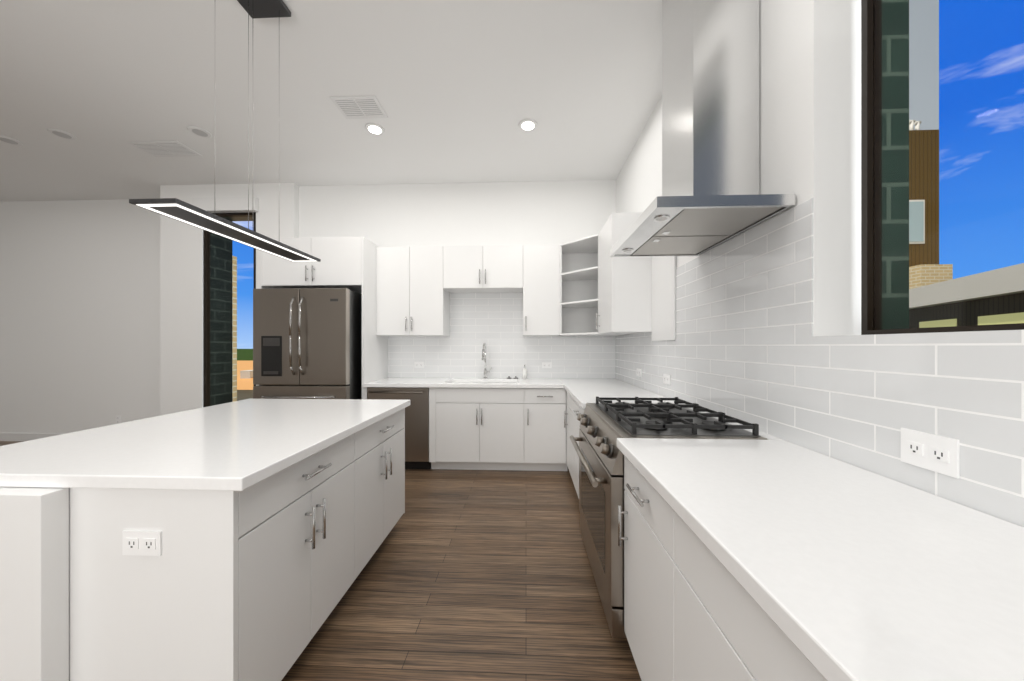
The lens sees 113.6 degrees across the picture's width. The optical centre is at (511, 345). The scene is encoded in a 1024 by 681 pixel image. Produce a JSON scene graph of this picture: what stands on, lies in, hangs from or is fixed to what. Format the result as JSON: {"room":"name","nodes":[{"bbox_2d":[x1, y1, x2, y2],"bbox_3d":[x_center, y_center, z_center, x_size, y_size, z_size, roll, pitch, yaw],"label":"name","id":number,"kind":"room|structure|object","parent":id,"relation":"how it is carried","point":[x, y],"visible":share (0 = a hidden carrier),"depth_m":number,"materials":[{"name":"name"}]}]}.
{"room":"kitchen","nodes":[
{"label":"kitchen","id":0,"kind":"room"},
{"bbox_2d":[0,199,159,432],"bbox_3d":[-6.061,-0.340,4.657,3.480,3.280,0.200,0,0,2],"label":"wall","id":1,"kind":"structure","parent":0,"point":[79,315],"depth_m":4.53,"materials":[{"name":"white paint"}]},
{"bbox_2d":[0,433,65,440],"bbox_3d":[-5.238,1.245,4.340,5.170,0.110,0.365,0,0,2],"label":"baseboard","id":2,"kind":"structure","parent":1,"relation":"attached to","point":[17,436],"depth_m":4.57,"materials":[{"name":"white"}]},
{"bbox_2d":[116,416,120,423],"bbox_3d":[-5.316,1.000,4.521,0.072,0.118,0.008,0,0,2],"label":"outlet","id":3,"kind":"object","parent":1,"relation":"attached to","point":[118,419],"visible":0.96,"depth_m":4.52,"materials":[{"name":"white plastic"}]},
{"bbox_2d":[160,183,298,415],"bbox_3d":[-3.483,-0.340,4.374,1.695,3.280,0.550,0,0,2],"label":"wall","id":4,"kind":"structure","parent":0,"point":[181,314],"depth_m":4.12,"materials":[{"name":"white paint"}]},
{"bbox_2d":[192,197,258,212],"bbox_3d":[-3.473,-1.710,4.063,0.780,0.160,0.068,0,0,2],"label":"blind valance","id":5,"kind":"object","parent":4,"relation":"attached to","point":[224,204],"visible":0.86,"depth_m":4.03,"materials":[{"name":"white"}]},
{"bbox_2d":[203,212,255,406],"bbox_3d":[-3.460,-0.330,4.135,0.680,2.620,0.050,0,0,2],"label":"window","id":6,"kind":"structure","parent":4,"relation":"in","point":[206,319],"depth_m":4.12,"materials":[{"name":"black metal"}]},
{"bbox_2d":[259,237,374,295],"bbox_3d":[-2.093,-0.888,3.820,1.082,0.505,0.618,0,0,2],"label":"upper cabinet","id":7,"kind":"object","parent":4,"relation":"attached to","point":[346,262],"depth_m":3.51,"materials":[{"name":"white wood"}]},
{"bbox_2d":[0,441,640,680],"bbox_3d":[-3.417,1.325,0.969,9.490,0.050,8.050,0,0,2],"label":"floor","id":8,"kind":"structure","parent":0,"point":[475,575],"depth_m":1.73,"materials":[{"name":"brown wood"}]},
{"bbox_2d":[0,403,409,680],"bbox_3d":[-1.357,0.863,1.697,1.187,0.873,1.478,0,0,2],"label":"kitchen island","id":9,"kind":"object","parent":8,"relation":"on","point":[241,540],"depth_m":1.01,"materials":[{"name":"painted wood"},{"name":"nickel"}]},
{"bbox_2d":[0,399,409,486],"bbox_3d":[-1.359,0.406,1.721,1.200,0.040,1.434,0,0,2],"label":"island countertop","id":10,"kind":"structure","parent":9,"relation":"on","point":[236,443],"depth_m":1.30,"materials":[{"name":"white stone"}]},
{"bbox_2d":[253,288,361,398],"bbox_3d":[-2.089,0.365,3.664,0.950,1.870,0.853,0,0,2],"label":"fridge","id":11,"kind":"object","parent":8,"relation":"on","point":[307,343],"visible":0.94,"depth_m":3.31,"materials":[{"name":"silver metal"}]},
{"bbox_2d":[367,387,430,468],"bbox_3d":[-1.173,0.865,3.725,0.649,0.870,0.614,0,0,2],"label":"dishwasher","id":12,"kind":"object","parent":8,"relation":"on","point":[417,433],"visible":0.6,"depth_m":3.46,"materials":[{"name":"silver metal"}]},
{"bbox_2d":[429,388,526,470],"bbox_3d":[-0.354,0.863,3.748,0.980,0.874,0.617,0,0,2],"label":"base cabinet","id":13,"kind":"object","parent":8,"relation":"on","point":[470,428],"depth_m":3.44,"materials":[{"name":"white wood"}]},
{"bbox_2d":[363,376,562,387],"bbox_3d":[-0.500,0.406,3.735,2.070,0.040,0.642,0,0,2],"label":"countertop","id":14,"kind":"structure","parent":13,"relation":"on","point":[386,382],"depth_m":3.45,"materials":[{"name":"white stone"}]},
{"bbox_2d":[451,380,518,383],"bbox_3d":[-0.325,0.525,3.717,0.804,0.223,0.424,0,0,2],"label":"sink","id":15,"kind":"object","parent":14,"relation":"in","point":[452,381],"depth_m":3.91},
{"bbox_2d":[481,343,491,378],"bbox_3d":[-0.294,0.174,3.861,0.110,0.422,0.260,0,0,2],"label":"faucet","id":16,"kind":"object","parent":14,"relation":"on","point":[484,358],"visible":1,"depth_m":3.94,"materials":[{"name":"silver metal"}]},
{"bbox_2d":[522,364,526,378],"bbox_3d":[0.149,0.300,3.921,0.055,0.170,0.069,0,0,2],"label":"soap dispenser","id":17,"kind":"object","parent":14,"relation":"on","point":[524,372],"visible":1,"depth_m":3.90,"materials":[{"name":"white plastic"}]},
{"bbox_2d":[527,388,566,470],"bbox_3d":[0.361,0.863,3.718,0.450,0.874,0.617,0,0,2],"label":"base cabinet","id":18,"kind":"object","parent":8,"relation":"on","point":[546,407],"depth_m":3.41,"materials":[{"name":"white wood"}]},
{"bbox_2d":[559,378,674,407],"bbox_3d":[0.852,0.406,3.125,0.682,0.040,1.749,0,0,2],"label":"countertop","id":19,"kind":"structure","parent":18,"relation":"on","point":[583,392],"depth_m":2.84,"materials":[{"name":"white stone"}]},
{"bbox_2d":[567,396,570,474],"bbox_3d":[0.868,0.863,3.121,0.651,0.874,0.570,0,0,2],"label":"base cabinet","id":20,"kind":"object","parent":8,"relation":"on","point":[568,397],"depth_m":3.17,"materials":[{"name":"white wood"}]},
{"bbox_2d":[571,400,618,543],"bbox_3d":[0.843,0.863,2.543,0.651,0.874,0.587,0,0,2],"label":"base cabinet","id":21,"kind":"object","parent":8,"relation":"on","point":[575,410],"depth_m":2.78,"materials":[{"name":"white wood"}]},
{"bbox_2d":[619,460,666,680],"bbox_3d":[0.785,0.863,1.157,0.651,0.874,0.477,0,0,2],"label":"base cabinet","id":22,"kind":"object","parent":8,"relation":"on","point":[645,515],"depth_m":1.15,"materials":[{"name":"white wood"}]},
{"bbox_2d":[570,396,766,637],"bbox_3d":[0.721,0.817,1.827,0.711,0.966,0.850,0,0,2],"label":"range","id":23,"kind":"object","parent":8,"relation":"on","point":[605,423],"visible":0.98,"depth_m":1.57,"materials":[{"name":"silver metal"}]},
{"bbox_2d":[667,508,822,680],"bbox_3d":[0.760,0.863,0.544,0.651,0.874,0.750,0,0,2],"label":"base cabinet","id":24,"kind":"object","parent":8,"relation":"on","point":[714,633],"depth_m":0.74,"materials":[{"name":"white wood"}]},
{"bbox_2d":[617,438,1023,680],"bbox_3d":[0.738,0.406,0.383,0.682,0.040,2.027,0,0,2],"label":"countertop","id":25,"kind":"structure","parent":24,"relation":"on","point":[868,576],"depth_m":0.62,"materials":[{"name":"white stone"}]},
{"bbox_2d":[0,0,661,201],"bbox_3d":[-3.417,-2.030,0.969,9.490,0.100,8.050,0,0,2],"label":"ceiling","id":26,"kind":"structure","parent":0,"point":[460,90],"depth_m":2.60,"materials":[{"name":"white paint"}]},
{"bbox_2d":[0,135,23,145],"bbox_3d":[-4.844,-1.974,3.220,0.170,0.008,0.170,0,0,2],"label":"recessed light","id":27,"kind":"object","parent":26,"relation":"in","point":[5,139],"visible":0.96,"depth_m":3.23,"materials":[{"name":"white"}]},
{"bbox_2d":[47,128,76,139],"bbox_3d":[-4.203,-1.974,3.129,0.170,0.008,0.170,0,0,2],"label":"recessed light","id":28,"kind":"object","parent":26,"relation":"in","point":[61,134],"visible":0.98,"depth_m":3.12,"materials":[{"name":"white"}]},
{"bbox_2d":[128,141,201,156],"bbox_3d":[-3.473,-1.973,3.363,0.500,0.010,0.250,0,0,2],"label":"ceiling vent","id":29,"kind":"object","parent":26,"relation":"in","point":[166,148],"visible":1,"depth_m":3.34,"materials":[{"name":"white metal"}]},
{"bbox_2d":[187,126,211,137],"bbox_3d":[-2.887,-1.974,3.099,0.170,0.008,0.170,0,0,2],"label":"recessed light","id":30,"kind":"object","parent":26,"relation":"in","point":[200,132],"visible":1,"depth_m":3.09,"materials":[{"name":"white"}]},
{"bbox_2d":[129,0,320,261],"bbox_3d":[-1.412,-1.263,1.738,0.293,1.428,0.904,0,0,2],"label":"pendant light","id":31,"kind":"object","parent":26,"relation":"hanging from","point":[183,212],"visible":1,"depth_m":1.69,"materials":[{"name":"grey metal"}]},
{"bbox_2d":[330,96,387,118],"bbox_3d":[-1.260,-1.973,2.780,0.370,0.010,0.250,0,0,2],"label":"ceiling vent","id":32,"kind":"object","parent":26,"relation":"in","point":[361,107],"visible":1,"depth_m":2.76,"materials":[{"name":"white metal"}]},
{"bbox_2d":[365,123,384,134],"bbox_3d":[-1.250,-1.974,3.057,0.170,0.008,0.170,0,0,2],"label":"recessed light","id":33,"kind":"object","parent":26,"relation":"in","point":[374,128],"visible":1,"depth_m":3.05,"materials":[{"name":"white"}]},
{"bbox_2d":[519,119,536,130],"bbox_3d":[0.143,-1.974,3.002,0.170,0.008,0.170,0,0,2],"label":"recessed light","id":34,"kind":"object","parent":26,"relation":"in","point":[527,124],"visible":1,"depth_m":2.99,"materials":[{"name":"white"}]},
{"bbox_2d":[299,180,615,246],"bbox_3d":[-0.699,-0.340,4.173,3.885,3.280,0.200,0,0,2],"label":"wall","id":35,"kind":"structure","parent":0,"point":[496,213],"depth_m":4.07,"materials":[{"name":"white paint"}]},
{"bbox_2d":[375,245,450,335],"bbox_3d":[-1.146,-0.620,3.926,0.763,1.000,0.327,0,0,2],"label":"upper cabinet","id":36,"kind":"object","parent":35,"relation":"attached to","point":[410,298],"depth_m":3.76,"materials":[{"name":"white wood"}]},
{"bbox_2d":[443,245,522,292],"bbox_3d":[-0.318,-0.882,3.891,0.894,0.475,0.327,0,0,2],"label":"upper cabinet","id":37,"kind":"object","parent":35,"relation":"attached to","point":[487,268],"depth_m":3.73,"materials":[{"name":"white wood"}]},
{"bbox_2d":[388,292,614,377],"bbox_3d":[-0.144,-0.119,4.046,2.754,1.051,0.006,0,0,2],"label":"tile","id":38,"kind":"structure","parent":35,"relation":"attached to","point":[493,322],"depth_m":4.05,"materials":[{"name":"white tile"}]},
{"bbox_2d":[414,362,423,367],"bbox_3d":[-1.131,0.230,4.080,0.118,0.072,0.008,0,0,2],"label":"outlet","id":39,"kind":"object","parent":38,"relation":"attached to","point":[421,364],"depth_m":4.08,"materials":[{"name":"white plastic"}]},
{"bbox_2d":[542,362,551,367],"bbox_3d":[0.418,0.230,4.016,0.118,0.072,0.008,0,0,2],"label":"outlet","id":40,"kind":"object","parent":38,"relation":"attached to","point":[544,364],"depth_m":4.01,"materials":[{"name":"white plastic"}]},
{"bbox_2d":[523,244,562,335],"bbox_3d":[0.342,-0.620,3.864,0.426,1.000,0.327,0,0,2],"label":"upper cabinet","id":41,"kind":"object","parent":35,"relation":"attached to","point":[542,264],"depth_m":3.70,"materials":[{"name":"white wood"}]},
{"bbox_2d":[616,0,874,336],"bbox_3d":[1.213,-0.340,0.775,0.220,3.280,8.050,0,0,2],"label":"wall","id":42,"kind":"structure","parent":0,"point":[809,99],"depth_m":1.25,"materials":[{"name":"white paint"}]},
{"bbox_2d":[595,212,654,335],"bbox_3d":[1.020,-0.620,3.080,0.342,1.000,0.540,0,0,2],"label":"upper cabinet","id":43,"kind":"object","parent":42,"relation":"attached to","point":[624,286],"depth_m":2.81,"materials":[{"name":"white wood"}]},
{"bbox_2d":[557,233,633,335],"bbox_3d":[0.873,-0.620,3.669,0.687,1.000,0.660,0,0,2],"label":"corner shelf","id":44,"kind":"object","parent":43,"relation":"attached to","point":[577,260],"depth_m":3.98,"materials":[{"name":"white wood"}]},
{"bbox_2d":[610,0,794,256],"bbox_3d":[0.866,-1.266,1.709,0.537,1.422,0.753,0,0,2],"label":"range hood","id":45,"kind":"object","parent":42,"relation":"attached to","point":[709,199],"visible":1,"depth_m":1.53,"materials":[{"name":"silver metal"}]},
{"bbox_2d":[615,198,1023,526],"bbox_3d":[1.123,-0.072,1.321,0.006,0.956,5.334,0,0,2],"label":"tile","id":46,"kind":"structure","parent":42,"relation":"attached to","point":[746,346],"depth_m":1.22,"materials":[{"name":"white tile"}]},
{"bbox_2d":[637,368,640,376],"bbox_3d":[1.192,0.250,3.148,0.008,0.072,0.118,0,0,2],"label":"outlet","id":47,"kind":"object","parent":46,"relation":"attached to","point":[638,370],"depth_m":3.13,"materials":[{"name":"white plastic"}]},
{"bbox_2d":[663,374,670,384],"bbox_3d":[1.166,0.250,2.526,0.008,0.072,0.118,0,0,2],"label":"outlet","id":48,"kind":"object","parent":46,"relation":"attached to","point":[666,378],"depth_m":2.52,"materials":[{"name":"white plastic"}]},
{"bbox_2d":[901,428,959,478],"bbox_3d":[1.097,0.278,0.885,0.008,0.095,0.125,0,0,2],"label":"outlet","id":49,"kind":"object","parent":46,"relation":"attached to","point":[935,453],"depth_m":0.88,"materials":[{"name":"white plastic"}]},
{"bbox_2d":[861,0,1023,334],"bbox_3d":[1.264,-0.858,-0.056,0.050,1.645,2.593,0,0,2],"label":"window","id":50,"kind":"structure","parent":42,"relation":"in","point":[869,215],"depth_m":1.22,"materials":[{"name":"clear glass"}]},
{"label":"outside","id":51,"kind":"structure","parent":0,"visible":0},
{"bbox_3d":[1.044,7.400,24.978,80.000,0.200,70.000,0,0,2],"label":"ground","id":52,"kind":"structure","parent":51,"visible":0},
{"bbox_2d":[210,217,253,405],"bbox_3d":[-3.483,0.800,4.376,1.285,13.000,0.407,0,0,2],"label":"brick","id":53,"kind":"object","parent":52,"relation":"on","point":[224,361],"depth_m":4.37,"materials":[{"name":"black brick"}]},
{"bbox_2d":[237,349,253,400],"bbox_3d":[-13.709,2.542,31.200,90.000,9.516,32.800,0,0,2],"label":"neighboring building","id":54,"kind":"structure","parent":52,"relation":"on","point":[245,372],"depth_m":15.95,"materials":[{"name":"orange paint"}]},
{"bbox_2d":[882,0,908,329],"bbox_3d":[1.382,0.800,0.843,0.105,13.000,8.200,0,0,2],"label":"brick","id":55,"kind":"object","parent":52,"relation":"on","point":[896,30],"depth_m":1.23,"materials":[{"name":"brick"}]},
{"bbox_2d":[909,0,952,288],"bbox_3d":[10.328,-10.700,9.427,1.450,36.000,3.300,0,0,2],"label":"neighboring building","id":56,"kind":"structure","parent":52,"relation":"on","point":[925,161],"depth_m":8.20,"materials":[{"name":"brown wood siding"},{"name":"gray panel"},{"name":"tan brick"}]},
{"bbox_2d":[909,263,1023,327],"bbox_3d":[8.416,3.150,0.466,7.050,8.300,13.200,0,0,24],"label":"building","id":57,"kind":"structure","parent":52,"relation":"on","point":[947,296],"depth_m":4.79,"materials":[{"name":"white concrete"}]}
]}

